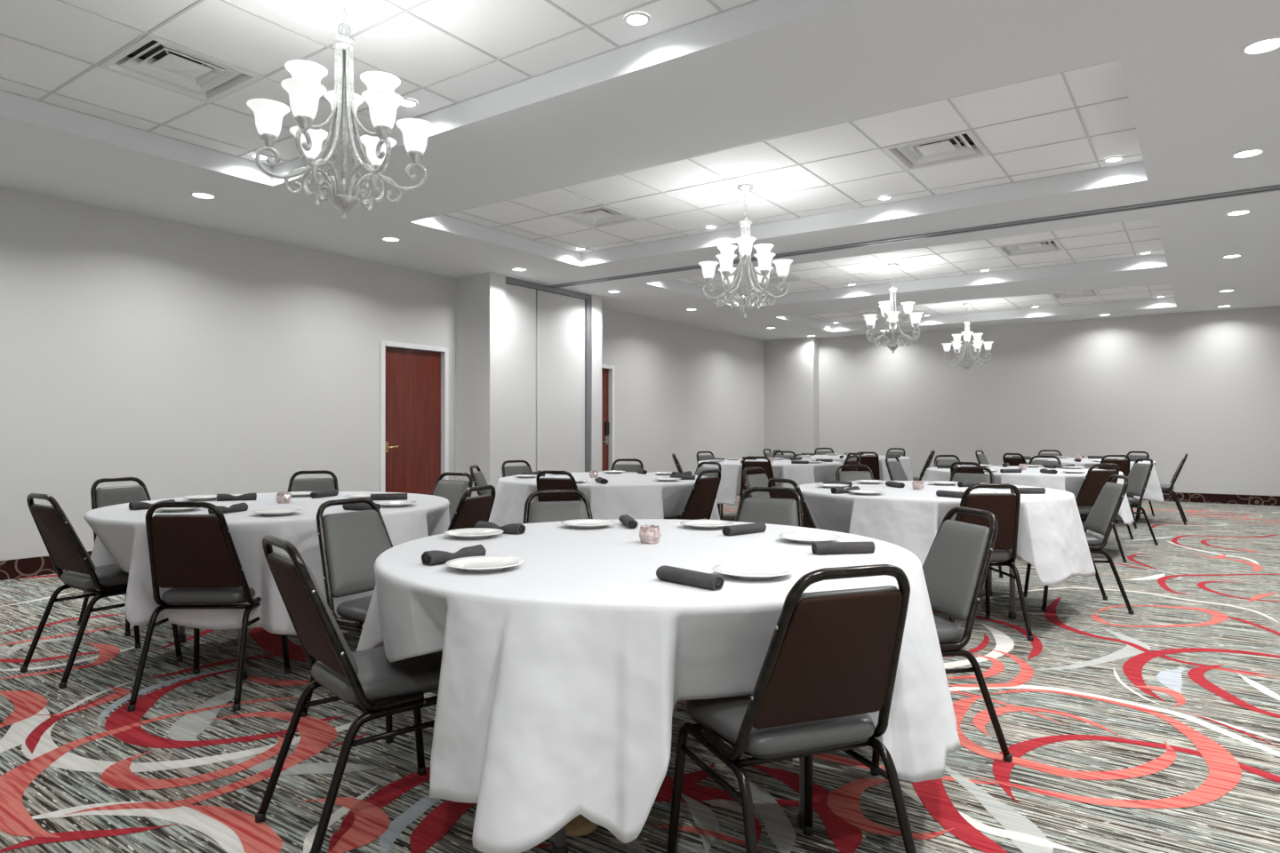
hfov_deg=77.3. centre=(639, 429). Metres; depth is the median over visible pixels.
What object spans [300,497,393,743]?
banquet chair
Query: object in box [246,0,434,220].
chandelier
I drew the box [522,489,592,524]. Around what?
banquet chair
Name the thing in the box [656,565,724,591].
rolled napkin
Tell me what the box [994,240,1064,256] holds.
ceiling vent
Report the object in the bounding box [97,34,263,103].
ceiling vent
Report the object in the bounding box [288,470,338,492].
banquet chair
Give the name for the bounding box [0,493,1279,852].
floor
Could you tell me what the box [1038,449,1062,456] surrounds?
banquet chair
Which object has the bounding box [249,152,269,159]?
recessed light
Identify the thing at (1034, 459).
dinner plate
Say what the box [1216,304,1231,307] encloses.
recessed light
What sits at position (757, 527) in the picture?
rolled napkin
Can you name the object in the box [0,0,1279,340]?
ceiling
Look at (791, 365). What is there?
wall pillar
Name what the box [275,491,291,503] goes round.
votive holder
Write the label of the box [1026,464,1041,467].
dinner plate
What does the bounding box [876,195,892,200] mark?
recessed light
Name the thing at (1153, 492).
tablecloth
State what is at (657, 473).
dinner plate
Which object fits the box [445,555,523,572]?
dinner plate
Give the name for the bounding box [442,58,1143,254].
ceiling
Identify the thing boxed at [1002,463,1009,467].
rolled napkin
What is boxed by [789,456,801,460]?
rolled napkin
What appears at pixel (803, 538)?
dinner plate
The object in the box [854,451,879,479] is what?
banquet chair
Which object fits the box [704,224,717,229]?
recessed light
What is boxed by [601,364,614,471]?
door
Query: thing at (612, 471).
dinner plate
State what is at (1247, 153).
recessed light
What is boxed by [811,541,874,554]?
rolled napkin
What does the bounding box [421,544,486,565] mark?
rolled napkin
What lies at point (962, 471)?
banquet chair
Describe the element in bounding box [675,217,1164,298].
ceiling
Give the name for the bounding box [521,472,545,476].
rolled napkin
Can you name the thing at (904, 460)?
tablecloth
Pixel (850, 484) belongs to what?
rolled napkin
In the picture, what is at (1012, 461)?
banquet chair
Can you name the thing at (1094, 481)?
banquet chair
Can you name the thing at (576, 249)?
recessed light
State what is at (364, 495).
dinner plate
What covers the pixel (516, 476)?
dinner plate
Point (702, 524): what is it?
dinner plate
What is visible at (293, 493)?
dinner plate
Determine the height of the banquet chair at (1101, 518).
0.863 m
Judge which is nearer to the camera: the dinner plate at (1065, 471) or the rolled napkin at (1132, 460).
the dinner plate at (1065, 471)
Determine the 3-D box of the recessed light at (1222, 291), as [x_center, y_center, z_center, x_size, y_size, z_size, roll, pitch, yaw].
[7.897,-1.865,10.767,0.184,0.009,0.184,0,0,35]
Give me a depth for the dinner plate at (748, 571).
2.20 m
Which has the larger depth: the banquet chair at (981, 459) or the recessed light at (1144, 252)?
the banquet chair at (981, 459)
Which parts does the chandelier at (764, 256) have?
lamp shade, arm, lamp shade, lamp shade, lamp shade, arm, arm, arm, stem, lamp shade, arm, crown, chain, lamp shade, arm, arm, arm, lamp shade, lamp shade, lamp shade, arm, lamp shade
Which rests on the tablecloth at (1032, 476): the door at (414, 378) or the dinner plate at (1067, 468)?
the dinner plate at (1067, 468)
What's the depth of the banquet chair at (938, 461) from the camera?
9.32 m
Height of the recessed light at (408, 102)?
0.009 m
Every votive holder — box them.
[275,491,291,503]
[589,470,598,478]
[638,525,661,543]
[912,480,924,489]
[1018,464,1027,470]
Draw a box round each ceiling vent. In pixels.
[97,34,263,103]
[553,205,643,229]
[746,273,804,284]
[848,308,881,315]
[880,130,990,171]
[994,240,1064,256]
[1049,289,1100,299]
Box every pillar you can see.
[456,272,601,496]
[764,336,818,455]
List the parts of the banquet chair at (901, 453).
backrest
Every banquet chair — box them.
[20,493,183,688]
[77,477,151,636]
[127,501,290,711]
[255,535,442,852]
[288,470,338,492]
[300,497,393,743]
[432,472,472,521]
[447,485,495,530]
[469,464,490,495]
[501,460,532,477]
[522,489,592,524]
[536,470,581,502]
[610,458,643,472]
[664,469,720,519]
[665,564,916,852]
[672,453,683,473]
[677,461,721,518]
[696,451,740,516]
[735,487,803,527]
[740,456,775,497]
[743,466,770,498]
[763,448,773,457]
[768,478,816,528]
[772,451,796,459]
[814,448,834,455]
[835,464,874,481]
[840,455,858,471]
[844,452,861,471]
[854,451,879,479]
[870,506,1012,775]
[885,456,908,480]
[886,448,905,456]
[912,450,935,480]
[934,455,961,467]
[949,466,1003,588]
[949,483,1033,640]
[950,462,984,476]
[975,450,989,464]
[1002,453,1026,466]
[1023,474,1134,615]
[1028,456,1061,466]
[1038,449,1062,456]
[1075,464,1126,562]
[1083,457,1158,545]
[1097,455,1136,528]
[1125,451,1154,516]
[1135,453,1188,525]
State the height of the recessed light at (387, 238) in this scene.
0.009 m
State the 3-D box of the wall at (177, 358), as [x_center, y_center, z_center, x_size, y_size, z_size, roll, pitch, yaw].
[-2.049,-0.505,10.389,0.200,3.330,16.800,0,0,35]
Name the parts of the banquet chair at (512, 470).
backrest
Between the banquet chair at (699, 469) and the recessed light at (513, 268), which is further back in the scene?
the recessed light at (513, 268)
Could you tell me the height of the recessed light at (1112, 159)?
0.009 m
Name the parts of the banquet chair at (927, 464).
seat, panel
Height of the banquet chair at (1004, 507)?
0.863 m
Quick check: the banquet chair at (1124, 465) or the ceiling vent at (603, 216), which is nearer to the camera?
the ceiling vent at (603, 216)
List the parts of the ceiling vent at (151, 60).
plate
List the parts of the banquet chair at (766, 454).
backrest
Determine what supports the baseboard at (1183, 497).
attached to the wall at (1204, 386)
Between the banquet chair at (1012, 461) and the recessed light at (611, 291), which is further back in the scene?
the recessed light at (611, 291)
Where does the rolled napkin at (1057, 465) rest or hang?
on the tablecloth at (1032, 476)
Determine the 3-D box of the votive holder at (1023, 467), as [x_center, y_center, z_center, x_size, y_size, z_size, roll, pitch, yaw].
[3.776,0.369,7.887,0.076,0.060,0.076,0,0,-32]
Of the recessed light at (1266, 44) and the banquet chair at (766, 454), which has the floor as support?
the banquet chair at (766, 454)
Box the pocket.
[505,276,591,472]
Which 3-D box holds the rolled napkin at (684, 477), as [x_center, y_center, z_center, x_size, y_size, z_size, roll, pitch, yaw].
[0.338,0.381,6.355,0.199,0.036,0.049,0,0,9]
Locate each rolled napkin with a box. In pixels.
[128,499,175,510]
[208,503,247,514]
[216,493,256,501]
[310,489,338,498]
[342,503,380,511]
[370,493,407,500]
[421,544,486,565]
[474,520,525,535]
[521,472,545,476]
[594,477,607,484]
[618,514,638,528]
[635,469,647,474]
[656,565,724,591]
[670,474,695,479]
[671,471,692,475]
[708,457,724,461]
[721,522,766,535]
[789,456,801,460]
[791,460,808,463]
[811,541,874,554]
[816,459,832,462]
[823,480,852,487]
[830,486,859,494]
[885,455,900,457]
[885,480,904,487]
[936,464,958,468]
[936,490,963,498]
[957,480,980,487]
[1000,469,1022,472]
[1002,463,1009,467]
[1010,488,1045,494]
[1040,468,1057,474]
[1043,464,1056,468]
[1053,464,1074,468]
[1088,456,1103,458]
[1124,458,1143,461]
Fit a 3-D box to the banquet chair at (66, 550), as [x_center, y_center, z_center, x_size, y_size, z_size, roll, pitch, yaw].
[-2.631,0.728,3.916,0.458,0.863,0.546,0,0,34]
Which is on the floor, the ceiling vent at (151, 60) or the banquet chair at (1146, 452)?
the banquet chair at (1146, 452)
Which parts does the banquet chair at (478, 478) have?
frame, backrest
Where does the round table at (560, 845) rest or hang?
on the floor
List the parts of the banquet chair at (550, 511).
backrest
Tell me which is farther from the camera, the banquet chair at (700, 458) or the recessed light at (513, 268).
the banquet chair at (700, 458)
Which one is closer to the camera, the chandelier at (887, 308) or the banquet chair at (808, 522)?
the banquet chair at (808, 522)
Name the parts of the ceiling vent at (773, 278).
plate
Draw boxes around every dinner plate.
[157,507,199,511]
[181,495,216,501]
[250,508,301,516]
[289,491,313,496]
[344,493,376,499]
[374,500,415,507]
[443,528,503,539]
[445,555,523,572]
[512,474,536,478]
[560,519,614,528]
[575,479,588,483]
[601,470,625,473]
[653,472,671,475]
[653,478,681,481]
[680,520,733,529]
[708,459,723,462]
[712,561,793,580]
[773,457,783,460]
[778,532,841,543]
[808,461,823,463]
[816,483,848,487]
[848,489,885,495]
[855,480,885,484]
[928,480,959,485]
[960,490,997,493]
[971,464,992,467]
[984,469,999,472]
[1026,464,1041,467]
[1033,458,1048,460]
[1061,466,1084,469]
[1062,470,1087,473]
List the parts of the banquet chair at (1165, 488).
leg, seat, leg, frame, backrest, leg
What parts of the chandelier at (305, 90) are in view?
lamp shade, arm, lamp shade, lamp shade, lamp shade, arm, arm, arm, stem, crown, chain, lamp shade, lamp shade, arm, arm, arm, lamp shade, lamp shade, lamp shade, arm, lamp shade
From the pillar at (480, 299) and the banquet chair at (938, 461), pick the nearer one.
the banquet chair at (938, 461)
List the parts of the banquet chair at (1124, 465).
panel, frame, leg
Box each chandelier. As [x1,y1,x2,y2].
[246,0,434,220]
[698,184,792,318]
[863,264,923,353]
[941,303,993,371]
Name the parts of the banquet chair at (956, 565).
leg, seat, backrest, frame, leg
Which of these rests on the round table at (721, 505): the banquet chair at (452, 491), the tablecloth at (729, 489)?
the tablecloth at (729, 489)
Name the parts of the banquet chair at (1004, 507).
leg, frame, leg, panel, backrest, seat, leg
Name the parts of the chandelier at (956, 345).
lamp shade, arm, lamp shade, lamp shade, arm, stem, lamp shade, lamp shade, arm, lamp shade, lamp shade, arm, lamp shade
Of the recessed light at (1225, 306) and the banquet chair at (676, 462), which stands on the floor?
the banquet chair at (676, 462)
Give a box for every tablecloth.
[82,491,450,635]
[356,519,960,852]
[488,472,719,526]
[697,459,841,505]
[793,480,1095,585]
[796,455,913,480]
[921,465,1134,526]
[1002,457,1164,502]
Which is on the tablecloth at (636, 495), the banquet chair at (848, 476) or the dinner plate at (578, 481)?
the dinner plate at (578, 481)
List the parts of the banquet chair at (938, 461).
backrest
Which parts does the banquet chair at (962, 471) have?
panel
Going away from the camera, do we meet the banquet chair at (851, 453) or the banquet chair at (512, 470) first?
the banquet chair at (512, 470)
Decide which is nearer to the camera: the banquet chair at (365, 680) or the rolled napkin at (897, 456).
the banquet chair at (365, 680)
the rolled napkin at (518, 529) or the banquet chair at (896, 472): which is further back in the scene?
the banquet chair at (896, 472)
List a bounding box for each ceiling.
[0,0,759,167]
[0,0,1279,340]
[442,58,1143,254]
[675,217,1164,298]
[799,281,1175,324]
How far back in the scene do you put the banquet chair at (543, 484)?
5.79 m
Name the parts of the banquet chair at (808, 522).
panel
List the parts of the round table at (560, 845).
leg, leg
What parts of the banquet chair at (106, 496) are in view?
leg, frame, backrest, leg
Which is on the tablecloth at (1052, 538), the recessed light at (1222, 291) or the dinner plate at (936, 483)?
the dinner plate at (936, 483)
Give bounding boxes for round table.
[178,624,247,679]
[552,757,804,852]
[720,504,723,520]
[990,552,1015,619]
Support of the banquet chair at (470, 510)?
on the floor
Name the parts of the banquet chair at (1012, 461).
panel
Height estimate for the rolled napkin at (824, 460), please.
0.036 m
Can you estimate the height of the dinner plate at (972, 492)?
0.020 m
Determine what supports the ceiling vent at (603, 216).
in the ceiling at (1068, 122)
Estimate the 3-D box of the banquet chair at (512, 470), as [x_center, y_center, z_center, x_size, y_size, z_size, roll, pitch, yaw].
[-1.039,0.728,7.538,0.458,0.863,0.546,0,0,-40]
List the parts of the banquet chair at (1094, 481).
seat, panel, frame, leg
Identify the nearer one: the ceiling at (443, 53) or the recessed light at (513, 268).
the ceiling at (443, 53)
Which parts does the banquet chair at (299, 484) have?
backrest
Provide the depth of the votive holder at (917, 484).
5.28 m
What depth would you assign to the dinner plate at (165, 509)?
3.87 m
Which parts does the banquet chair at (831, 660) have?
leg, leg, seat, frame, leg, panel, backrest, leg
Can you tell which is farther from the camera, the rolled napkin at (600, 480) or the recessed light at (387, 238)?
the recessed light at (387, 238)
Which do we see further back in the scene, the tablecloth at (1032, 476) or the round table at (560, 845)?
the tablecloth at (1032, 476)
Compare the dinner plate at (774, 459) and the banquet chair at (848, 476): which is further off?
the dinner plate at (774, 459)
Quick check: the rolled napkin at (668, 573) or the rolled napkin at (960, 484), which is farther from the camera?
the rolled napkin at (960, 484)
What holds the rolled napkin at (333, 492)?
on the tablecloth at (121, 540)
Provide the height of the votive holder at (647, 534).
0.060 m
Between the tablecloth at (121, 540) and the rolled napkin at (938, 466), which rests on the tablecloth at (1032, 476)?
the rolled napkin at (938, 466)
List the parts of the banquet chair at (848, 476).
backrest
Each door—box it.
[380,340,448,495]
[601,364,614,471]
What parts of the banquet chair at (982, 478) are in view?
backrest, frame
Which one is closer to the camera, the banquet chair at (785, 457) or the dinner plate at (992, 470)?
the dinner plate at (992, 470)
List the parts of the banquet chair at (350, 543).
leg, seat, frame, backrest, leg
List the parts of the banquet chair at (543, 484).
backrest, panel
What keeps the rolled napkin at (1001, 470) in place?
on the tablecloth at (1032, 476)
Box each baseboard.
[0,551,92,580]
[1129,492,1279,505]
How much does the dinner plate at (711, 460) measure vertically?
0.020 m
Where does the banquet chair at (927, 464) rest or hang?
on the floor
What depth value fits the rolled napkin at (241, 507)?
3.84 m
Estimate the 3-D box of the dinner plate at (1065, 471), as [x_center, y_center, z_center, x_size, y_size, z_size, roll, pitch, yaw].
[3.957,0.389,7.290,0.220,0.020,0.220,0,0,35]
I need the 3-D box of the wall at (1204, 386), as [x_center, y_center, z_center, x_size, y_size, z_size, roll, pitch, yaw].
[6.568,-0.505,14.461,9.570,3.330,0.200,0,0,35]
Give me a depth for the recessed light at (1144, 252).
9.11 m
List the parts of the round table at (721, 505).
leg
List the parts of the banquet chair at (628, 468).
backrest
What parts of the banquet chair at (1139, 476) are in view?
leg, seat, backrest, frame, leg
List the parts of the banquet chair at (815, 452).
backrest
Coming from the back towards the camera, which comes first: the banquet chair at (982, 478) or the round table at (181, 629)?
the banquet chair at (982, 478)
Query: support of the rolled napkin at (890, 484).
on the tablecloth at (1052, 538)
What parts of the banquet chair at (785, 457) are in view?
backrest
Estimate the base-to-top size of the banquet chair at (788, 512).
0.863 m
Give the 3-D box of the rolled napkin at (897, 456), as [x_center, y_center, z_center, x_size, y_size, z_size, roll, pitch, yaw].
[3.597,0.381,11.371,0.199,0.036,0.049,0,0,10]
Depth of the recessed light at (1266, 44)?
3.89 m
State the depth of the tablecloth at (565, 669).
1.90 m
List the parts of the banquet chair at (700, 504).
seat, backrest, panel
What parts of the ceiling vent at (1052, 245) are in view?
plate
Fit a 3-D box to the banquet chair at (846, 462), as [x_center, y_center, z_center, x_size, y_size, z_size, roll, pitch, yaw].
[2.226,0.728,9.259,0.546,0.863,0.458,0,0,41]
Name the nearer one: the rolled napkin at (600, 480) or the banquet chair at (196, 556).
the banquet chair at (196, 556)
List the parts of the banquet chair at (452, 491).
frame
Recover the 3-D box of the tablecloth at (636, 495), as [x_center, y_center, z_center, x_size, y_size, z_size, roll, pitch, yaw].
[-0.273,0.653,6.636,1.869,0.506,1.931,0,0,35]
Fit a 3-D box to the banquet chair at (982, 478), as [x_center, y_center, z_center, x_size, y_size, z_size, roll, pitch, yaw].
[2.506,0.728,6.178,0.458,0.863,0.546,0,0,35]
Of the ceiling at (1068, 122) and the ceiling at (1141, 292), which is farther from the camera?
the ceiling at (1141, 292)
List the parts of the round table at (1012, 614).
leg, leg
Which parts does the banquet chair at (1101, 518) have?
leg, leg, seat, leg, backrest, frame, leg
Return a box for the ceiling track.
[549,184,1279,287]
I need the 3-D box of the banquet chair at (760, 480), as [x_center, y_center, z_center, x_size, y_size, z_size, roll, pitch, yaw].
[1.083,0.728,6.110,0.546,0.863,0.458,0,0,41]
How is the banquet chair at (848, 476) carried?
on the floor
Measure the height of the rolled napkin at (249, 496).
0.041 m
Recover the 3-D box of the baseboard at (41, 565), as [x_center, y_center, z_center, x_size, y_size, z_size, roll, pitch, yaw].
[-1.798,1.086,10.040,0.612,0.148,16.120,0,0,35]
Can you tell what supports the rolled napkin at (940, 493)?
on the tablecloth at (1052, 538)
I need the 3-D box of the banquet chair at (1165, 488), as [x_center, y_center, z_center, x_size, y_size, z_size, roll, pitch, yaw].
[6.532,0.728,10.017,0.546,0.863,0.458,0,0,35]
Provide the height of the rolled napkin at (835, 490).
0.041 m
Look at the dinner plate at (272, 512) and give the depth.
3.76 m
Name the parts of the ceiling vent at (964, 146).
plate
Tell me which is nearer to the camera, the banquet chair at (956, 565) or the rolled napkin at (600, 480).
the banquet chair at (956, 565)
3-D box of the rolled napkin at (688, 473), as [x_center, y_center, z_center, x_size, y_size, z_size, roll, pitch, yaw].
[0.357,0.379,6.827,0.199,0.041,0.059,0,0,-42]
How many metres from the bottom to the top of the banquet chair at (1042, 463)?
0.863 m
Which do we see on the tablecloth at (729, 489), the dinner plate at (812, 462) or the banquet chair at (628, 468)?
the dinner plate at (812, 462)
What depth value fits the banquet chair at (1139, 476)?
8.10 m
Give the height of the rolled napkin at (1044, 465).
0.036 m
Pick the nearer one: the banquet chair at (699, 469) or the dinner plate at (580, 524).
the dinner plate at (580, 524)
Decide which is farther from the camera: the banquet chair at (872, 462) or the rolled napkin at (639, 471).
the banquet chair at (872, 462)
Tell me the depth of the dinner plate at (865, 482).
5.87 m
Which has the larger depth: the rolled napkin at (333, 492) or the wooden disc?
the rolled napkin at (333, 492)
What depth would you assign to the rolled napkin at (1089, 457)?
10.92 m
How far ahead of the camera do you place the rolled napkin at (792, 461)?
9.29 m
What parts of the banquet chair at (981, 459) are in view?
frame, backrest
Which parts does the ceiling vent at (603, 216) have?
plate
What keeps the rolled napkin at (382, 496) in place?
on the tablecloth at (121, 540)
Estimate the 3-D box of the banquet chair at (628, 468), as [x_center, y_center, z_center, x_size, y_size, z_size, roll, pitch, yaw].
[-0.160,0.728,7.852,0.458,0.863,0.546,0,0,8]
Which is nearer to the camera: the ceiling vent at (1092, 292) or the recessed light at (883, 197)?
the recessed light at (883, 197)
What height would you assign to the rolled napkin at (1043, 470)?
0.041 m
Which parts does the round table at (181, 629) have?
leg, leg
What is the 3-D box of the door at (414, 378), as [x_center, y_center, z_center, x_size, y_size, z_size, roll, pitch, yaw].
[-2.689,0.080,9.424,0.168,2.160,0.981,0,0,35]
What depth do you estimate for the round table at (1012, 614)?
4.90 m
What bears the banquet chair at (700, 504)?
on the floor
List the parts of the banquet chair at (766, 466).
panel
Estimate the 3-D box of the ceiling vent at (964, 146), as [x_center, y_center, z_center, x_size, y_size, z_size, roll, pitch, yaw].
[2.152,-2.064,5.806,0.608,0.107,0.608,0,0,35]
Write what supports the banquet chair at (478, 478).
on the floor
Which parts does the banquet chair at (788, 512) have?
backrest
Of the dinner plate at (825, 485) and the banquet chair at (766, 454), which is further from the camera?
the banquet chair at (766, 454)
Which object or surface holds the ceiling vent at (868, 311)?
in the ceiling at (1141, 292)
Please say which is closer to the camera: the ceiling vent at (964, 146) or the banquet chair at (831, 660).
the banquet chair at (831, 660)
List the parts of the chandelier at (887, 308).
lamp shade, lamp shade, arm, arm, lamp shade, arm, lamp shade, lamp shade, lamp shade, crown, arm, arm, arm, arm, lamp shade, lamp shade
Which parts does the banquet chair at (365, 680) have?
leg, panel, backrest, frame, leg, seat, leg, leg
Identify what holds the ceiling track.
attached to the ceiling at (760, 70)
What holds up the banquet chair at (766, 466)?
on the floor
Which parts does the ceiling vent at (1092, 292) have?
plate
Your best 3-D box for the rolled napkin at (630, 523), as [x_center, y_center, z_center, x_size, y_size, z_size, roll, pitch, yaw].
[-0.048,0.381,3.304,0.049,0.036,0.199,0,0,-10]
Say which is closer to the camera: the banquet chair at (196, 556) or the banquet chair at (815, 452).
the banquet chair at (196, 556)
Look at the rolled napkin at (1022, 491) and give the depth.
4.95 m
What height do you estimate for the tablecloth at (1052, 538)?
0.509 m
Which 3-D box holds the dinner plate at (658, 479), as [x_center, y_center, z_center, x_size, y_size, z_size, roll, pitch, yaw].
[0.212,0.389,6.178,0.220,0.020,0.220,0,0,35]
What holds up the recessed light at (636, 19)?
in the ceiling at (443, 53)
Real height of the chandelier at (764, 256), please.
1.089 m
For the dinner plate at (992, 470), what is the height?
0.020 m
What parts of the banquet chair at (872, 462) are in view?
panel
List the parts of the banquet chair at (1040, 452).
backrest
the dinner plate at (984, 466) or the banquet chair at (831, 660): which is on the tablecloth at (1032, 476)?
the dinner plate at (984, 466)
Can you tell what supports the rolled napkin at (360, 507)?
on the tablecloth at (121, 540)
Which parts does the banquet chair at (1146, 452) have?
backrest, frame, leg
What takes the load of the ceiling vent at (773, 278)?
in the ceiling at (1127, 239)
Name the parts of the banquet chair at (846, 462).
panel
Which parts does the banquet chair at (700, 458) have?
frame, backrest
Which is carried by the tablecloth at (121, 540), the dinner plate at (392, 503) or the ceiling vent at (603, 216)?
the dinner plate at (392, 503)
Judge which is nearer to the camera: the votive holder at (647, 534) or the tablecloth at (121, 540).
the votive holder at (647, 534)
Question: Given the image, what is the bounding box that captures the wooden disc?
[566,814,598,837]
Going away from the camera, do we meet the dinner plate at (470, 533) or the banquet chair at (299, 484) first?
the dinner plate at (470, 533)
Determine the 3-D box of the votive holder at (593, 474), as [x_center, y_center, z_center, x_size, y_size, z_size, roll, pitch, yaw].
[-0.383,0.369,6.632,0.076,0.060,0.076,0,0,-43]
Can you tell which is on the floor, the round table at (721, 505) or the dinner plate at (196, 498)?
the round table at (721, 505)
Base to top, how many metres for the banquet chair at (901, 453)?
0.863 m
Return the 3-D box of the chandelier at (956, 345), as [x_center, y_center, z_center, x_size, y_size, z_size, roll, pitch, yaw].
[5.246,-1.470,12.824,0.781,1.089,0.699,0,0,22]
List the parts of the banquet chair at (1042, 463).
backrest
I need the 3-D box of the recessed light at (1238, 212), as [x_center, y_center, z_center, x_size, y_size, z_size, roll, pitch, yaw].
[5.154,-1.865,6.888,0.184,0.009,0.184,0,0,35]
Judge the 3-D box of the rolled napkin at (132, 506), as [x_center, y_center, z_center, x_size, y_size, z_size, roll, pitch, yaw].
[-2.458,0.379,4.034,0.059,0.041,0.199,0,0,37]
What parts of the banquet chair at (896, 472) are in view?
frame, backrest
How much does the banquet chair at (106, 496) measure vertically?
0.863 m
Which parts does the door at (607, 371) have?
lock plate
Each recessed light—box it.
[190,192,215,199]
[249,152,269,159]
[381,236,400,241]
[400,97,418,107]
[511,267,527,271]
[574,248,586,250]
[607,289,620,293]
[623,11,650,26]
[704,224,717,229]
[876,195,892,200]
[1103,156,1124,162]
[1138,251,1151,254]
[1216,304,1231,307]
[1218,289,1235,292]
[1221,254,1242,258]
[1225,209,1252,215]
[1231,148,1264,158]
[1240,35,1279,55]
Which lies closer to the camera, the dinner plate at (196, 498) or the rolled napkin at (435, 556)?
the rolled napkin at (435, 556)
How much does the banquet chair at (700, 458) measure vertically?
0.863 m
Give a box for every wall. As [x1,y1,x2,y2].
[0,186,764,560]
[818,306,1279,495]
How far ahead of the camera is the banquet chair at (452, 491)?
5.49 m
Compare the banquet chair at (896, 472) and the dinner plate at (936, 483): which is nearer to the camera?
the dinner plate at (936, 483)
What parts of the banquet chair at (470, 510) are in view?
panel, backrest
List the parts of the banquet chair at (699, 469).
backrest, frame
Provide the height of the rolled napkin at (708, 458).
0.036 m
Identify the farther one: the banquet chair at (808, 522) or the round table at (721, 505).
the round table at (721, 505)
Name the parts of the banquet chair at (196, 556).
leg, backrest, panel, leg, frame, seat, leg, leg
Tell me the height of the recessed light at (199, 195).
0.009 m
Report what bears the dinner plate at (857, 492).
on the tablecloth at (1052, 538)
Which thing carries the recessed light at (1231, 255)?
in the ceiling at (760, 70)
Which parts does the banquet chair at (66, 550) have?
leg, panel, backrest, frame, leg, seat, leg, leg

